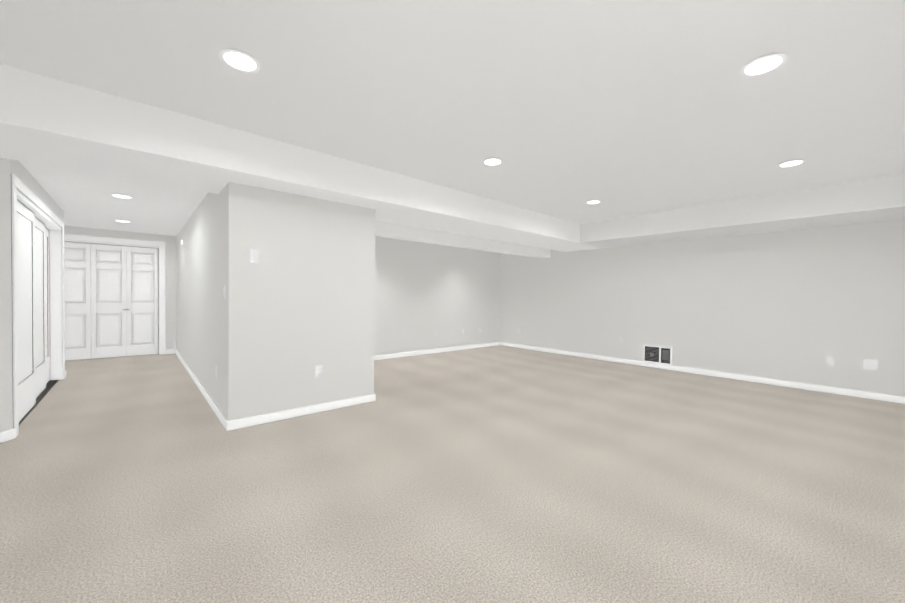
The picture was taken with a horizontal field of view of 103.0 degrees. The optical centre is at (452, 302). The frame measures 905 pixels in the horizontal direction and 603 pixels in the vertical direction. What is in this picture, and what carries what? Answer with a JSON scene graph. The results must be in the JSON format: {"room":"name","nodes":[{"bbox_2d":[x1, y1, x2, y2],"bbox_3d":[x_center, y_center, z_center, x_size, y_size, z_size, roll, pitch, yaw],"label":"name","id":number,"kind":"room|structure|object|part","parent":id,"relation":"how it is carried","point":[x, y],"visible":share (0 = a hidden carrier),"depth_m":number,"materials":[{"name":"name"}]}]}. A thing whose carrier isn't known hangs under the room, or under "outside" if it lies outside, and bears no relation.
{"room":"finished basement","nodes":[
{"label":"finished basement","id":0,"kind":"room"},
{"bbox_2d":[0,158,11,431],"bbox_3d":[-3.600,-0.181,1.710,0.120,2.560,2.250,1,1,4],"label":"wall","id":1,"kind":"structure","parent":0,"point":[5,346],"depth_m":2.80,"materials":[{"name":"paint"}]},
{"bbox_2d":[0,428,15,442],"bbox_3d":[-3.548,1.057,1.733,0.014,0.085,2.262,1,1,4],"label":"baseboard","id":2,"kind":"structure","parent":1,"relation":"attached to","point":[7,435],"depth_m":2.81,"materials":[{"name":"paint"}]},
{"bbox_2d":[10,159,12,428],"bbox_3d":[-3.559,-0.199,2.818,0.150,2.560,0.105,0,1,-41],"label":"wall pier","id":3,"kind":"object","parent":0,"point":[11,166],"visible":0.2,"depth_m":2.84,"materials":[{"name":"paint"}]},
{"bbox_2d":[13,160,60,219],"bbox_3d":[-4.402,-1.236,3.773,0.150,0.540,2.485,0,1,-41],"label":"wall","id":4,"kind":"structure","parent":0,"point":[23,175],"depth_m":3.50,"materials":[{"name":"paint"}]},
{"bbox_2d":[17,200,49,422],"bbox_3d":[-4.483,0.060,3.852,0.098,1.958,2.286,0,1,-41],"label":"sliding door","id":5,"kind":"structure","parent":4,"relation":"in","point":[33,305],"depth_m":3.61,"materials":[{"name":"paint"}]},
{"bbox_3d":[-4.000,0.075,3.354,0.030,1.958,0.900,0,1,-41],"label":"door","id":6,"kind":"part","parent":5,"relation":"part of","materials":[{"name":"paint"}]},
{"bbox_3d":[-4.587,0.057,3.970,0.030,1.958,0.900,0,1,-41],"label":"door","id":7,"kind":"part","parent":5,"relation":"part of","materials":[{"name":"paint"}]},
{"bbox_3d":[-4.971,0.046,4.355,0.030,1.958,0.886,0,1,-41],"label":"door","id":8,"kind":"part","parent":5,"relation":"part of","materials":[{"name":"paint"}]},
{"bbox_2d":[11,174,64,436],"bbox_3d":[-4.351,0.006,3.846,0.017,2.095,2.645,0,1,-41],"label":"trim","id":9,"kind":"structure","parent":4,"relation":"attached to","point":[22,188],"depth_m":2.89,"materials":[{"name":"paint"}]},
{"bbox_2d":[17,189,61,379],"bbox_3d":[-4.418,0.043,3.795,0.150,2.020,2.485,0,1,-41],"label":"door frame","id":10,"kind":"structure","parent":4,"relation":"attached to","point":[55,281],"depth_m":4.72,"materials":[{"name":"paint"}]},
{"bbox_2d":[61,209,64,334],"bbox_3d":[-5.314,-0.256,4.813,0.150,2.560,0.240,0,1,-41],"label":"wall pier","id":11,"kind":"object","parent":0,"point":[62,215],"visible":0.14,"depth_m":4.91,"materials":[{"name":"paint"}]},
{"bbox_2d":[20,161,207,235],"bbox_3d":[-2.882,-1.390,6.542,9.210,0.290,5.550,0,1,-41],"label":"ceiling","id":12,"kind":"structure","parent":0,"point":[83,199],"depth_m":4.33,"materials":[{"name":"paint"}]},
{"bbox_2d":[110,194,132,198],"bbox_3d":[-3.769,-1.210,4.107,0.200,0.008,0.200,0,1,-41],"label":"recessed light","id":13,"kind":"object","parent":12,"relation":"in","point":[122,196],"visible":0.96,"depth_m":4.10,"materials":[{"name":"paint"}]},
{"bbox_2d":[114,220,130,222],"bbox_3d":[-5.073,-1.252,5.543,0.200,0.008,0.200,0,1,-41],"label":"recessed light","id":14,"kind":"object","parent":12,"relation":"in","point":[125,221],"visible":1,"depth_m":5.54,"materials":[{"name":"paint"}]},
{"bbox_2d":[64,225,176,353],"bbox_3d":[-6.168,-0.292,6.325,2.095,2.560,0.120,0,1,-41],"label":"wall","id":15,"kind":"structure","parent":0,"point":[170,284],"depth_m":6.88,"materials":[{"name":"paint"}]},
{"bbox_2d":[64,241,158,360],"bbox_3d":[-6.252,-0.023,6.228,1.812,1.998,0.068,0,1,-41],"label":"bifold door","id":16,"kind":"structure","parent":15,"relation":"in","point":[108,289],"depth_m":6.38,"materials":[{"name":"paint"}]},
{"bbox_3d":[-6.433,-0.022,6.090,0.450,1.998,0.035,0,1,-41],"label":"door","id":17,"kind":"part","parent":16,"relation":"part of","materials":[{"name":"paint"}]},
{"bbox_3d":[-6.092,-0.023,6.390,0.450,1.998,0.035,0,1,-41],"label":"door","id":18,"kind":"part","parent":16,"relation":"part of","materials":[{"name":"paint"}]},
{"bbox_3d":[-5.751,-0.024,6.690,0.450,1.998,0.035,0,1,-41],"label":"door","id":19,"kind":"part","parent":16,"relation":"part of","materials":[{"name":"paint"}]},
{"bbox_2d":[64,234,164,354],"bbox_3d":[-6.261,-0.077,6.238,2.010,2.130,0.137,0,1,-41],"label":"door frame","id":20,"kind":"structure","parent":15,"relation":"attached to","point":[161,245],"depth_m":6.79,"materials":[{"name":"paint"}]},
{"bbox_2d":[176,182,375,420],"bbox_3d":[-3.140,-0.240,5.521,1.390,2.560,5.330,0,1,-41],"label":"wall block","id":21,"kind":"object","parent":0,"point":[281,320],"visible":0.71,"depth_m":3.50,"materials":[{"name":"paint"}]},
{"bbox_2d":[173,349,232,430],"bbox_3d":[-3.639,1.000,5.027,0.017,0.085,5.224,0,1,-41],"label":"baseboard","id":22,"kind":"structure","parent":21,"relation":"attached to","point":[228,425],"depth_m":3.84,"materials":[{"name":"paint"}]},
{"bbox_2d":[250,249,258,263],"bbox_3d":[-1.740,-0.407,3.170,0.072,0.124,0.041,0,1,-41],"label":"light switch","id":23,"kind":"object","parent":21,"relation":"attached to","point":[254,255],"visible":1,"depth_m":3.16,"materials":[{"name":"plastic"}]},
{"bbox_2d":[315,365,321,377],"bbox_3d":[-1.329,0.686,3.584,0.070,0.114,0.009,0,1,-41],"label":"outlet","id":24,"kind":"object","parent":21,"relation":"attached to","point":[318,371],"visible":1,"depth_m":3.58,"materials":[{"name":"plastic"}]},
{"bbox_2d":[0,64,602,251],"bbox_3d":[-0.811,-1.247,4.098,9.090,0.440,0.860,0,1,-41],"label":"ceiling soffit","id":25,"kind":"structure","parent":0,"point":[45,120],"depth_m":2.79,"materials":[{"name":"paint"}]},
{"bbox_2d":[375,220,550,257],"bbox_3d":[0.262,-1.090,6.232,4.660,0.260,0.260,0,1,-41],"label":"beam","id":26,"kind":"structure","parent":25,"relation":"attached to","point":[399,231],"depth_m":5.86,"materials":[{"name":"paint"}]},
{"bbox_2d":[374,236,500,355],"bbox_3d":[-0.628,-0.238,7.245,4.660,2.560,0.120,0,1,-41],"label":"wall","id":27,"kind":"structure","parent":0,"point":[424,292],"depth_m":7.37,"materials":[{"name":"paint"}]},
{"bbox_2d":[374,342,500,359],"bbox_3d":[-0.610,1.000,7.206,4.630,0.085,0.014,0,1,-41],"label":"baseboard","id":28,"kind":"structure","parent":27,"relation":"attached to","point":[378,357],"depth_m":7.37,"materials":[{"name":"paint"}]},
{"bbox_2d":[0,345,904,602],"bbox_3d":[-1.403,1.107,4.323,10.090,0.050,9.900,0,1,-41],"label":"floor","id":29,"kind":"structure","parent":0,"point":[499,474],"depth_m":2.17,"materials":[{"name":"carpet"}]},
{"bbox_2d":[18,380,57,424],"bbox_3d":[-4.438,1.049,3.806,0.110,0.008,2.461,0,1,-41],"label":"trim","id":30,"kind":"structure","parent":29,"relation":"on","point":[50,384],"depth_m":4.07,"materials":[{"name":"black metal"}]},
{"bbox_2d":[233,394,372,429],"bbox_3d":[-1.392,1.053,3.538,1.350,0.085,0.017,0,1,-41],"label":"baseboard","id":31,"kind":"structure","parent":29,"relation":"on","point":[236,424],"depth_m":3.45,"materials":[{"name":"paint"}]},
{"bbox_2d":[0,0,904,223],"bbox_3d":[0.795,-1.357,2.363,9.210,0.120,3.860,0,1,-41],"label":"ceiling","id":32,"kind":"structure","parent":0,"point":[565,109],"depth_m":2.14,"materials":[{"name":"paint"}]},
{"bbox_2d":[219,49,260,72],"bbox_3d":[-1.152,-1.311,1.957,0.200,0.008,0.200,0,1,-41],"label":"recessed light","id":33,"kind":"object","parent":32,"relation":"in","point":[240,61],"visible":1,"depth_m":1.95,"materials":[{"name":"paint"}]},
{"bbox_2d":[482,158,503,165],"bbox_3d":[0.376,-1.316,3.369,0.200,0.008,0.200,0,1,-41],"label":"recessed light","id":34,"kind":"object","parent":32,"relation":"in","point":[492,161],"visible":1,"depth_m":3.35,"materials":[{"name":"paint"}]},
{"bbox_2d":[585,200,601,203],"bbox_3d":[1.852,-1.320,4.734,0.200,0.008,0.200,0,1,-41],"label":"recessed light","id":35,"kind":"object","parent":32,"relation":"in","point":[593,201],"visible":0.96,"depth_m":4.74,"materials":[{"name":"paint"}]},
{"bbox_2d":[739,53,787,76],"bbox_3d":[1.670,-1.275,1.936,0.200,0.008,0.200,0,1,-41],"label":"recessed light","id":36,"kind":"object","parent":32,"relation":"in","point":[763,65],"visible":1,"depth_m":1.93,"materials":[{"name":"paint"}]},
{"bbox_2d":[777,159,805,167],"bbox_3d":[3.118,-1.280,3.318,0.200,0.008,0.200,0,1,-41],"label":"recessed light","id":37,"kind":"object","parent":32,"relation":"in","point":[791,163],"visible":1,"depth_m":3.31,"materials":[{"name":"paint"}]},
{"bbox_2d":[500,220,904,396],"bbox_3d":[3.297,-0.174,6.403,0.120,2.560,6.570,0,1,-41],"label":"wall","id":38,"kind":"structure","parent":0,"point":[800,306],"depth_m":5.29,"materials":[{"name":"paint"}]},
{"bbox_2d":[642,344,672,365],"bbox_3d":[3.466,0.884,6.103,0.026,0.315,0.460,0,1,-41],"label":"air vent","id":39,"kind":"object","parent":38,"relation":"in","point":[658,354],"visible":1,"depth_m":6.10,"materials":[{"name":"paint"}]},
{"bbox_2d":[501,342,904,403],"bbox_3d":[3.173,1.061,6.443,0.017,0.085,6.160,0,1,-41],"label":"baseboard","id":40,"kind":"structure","parent":38,"relation":"attached to","point":[819,388],"depth_m":5.25,"materials":[{"name":"paint"}]},
{"bbox_2d":[826,356,834,365],"bbox_3d":[4.812,0.746,4.586,0.009,0.114,0.070,0,1,-41],"label":"electrical outlet","id":41,"kind":"object","parent":38,"relation":"attached to","point":[830,361],"visible":1,"depth_m":4.58,"materials":[{"name":"plastic"}]},
{"bbox_2d":[863,359,877,369],"bbox_3d":[5.031,0.748,4.333,0.015,0.114,0.114,0,1,-41],"label":"outlet plate","id":42,"kind":"object","parent":38,"relation":"attached to","point":[871,364],"visible":1,"depth_m":4.33,"materials":[{"name":"plastic"}]},
{"bbox_2d":[580,174,904,247],"bbox_3d":[3.806,-1.154,5.019,0.940,0.340,3.860,0,1,-41],"label":"ceiling soffit","id":43,"kind":"object","parent":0,"point":[881,199],"depth_m":4.45,"materials":[{"name":"paint"}]}
]}

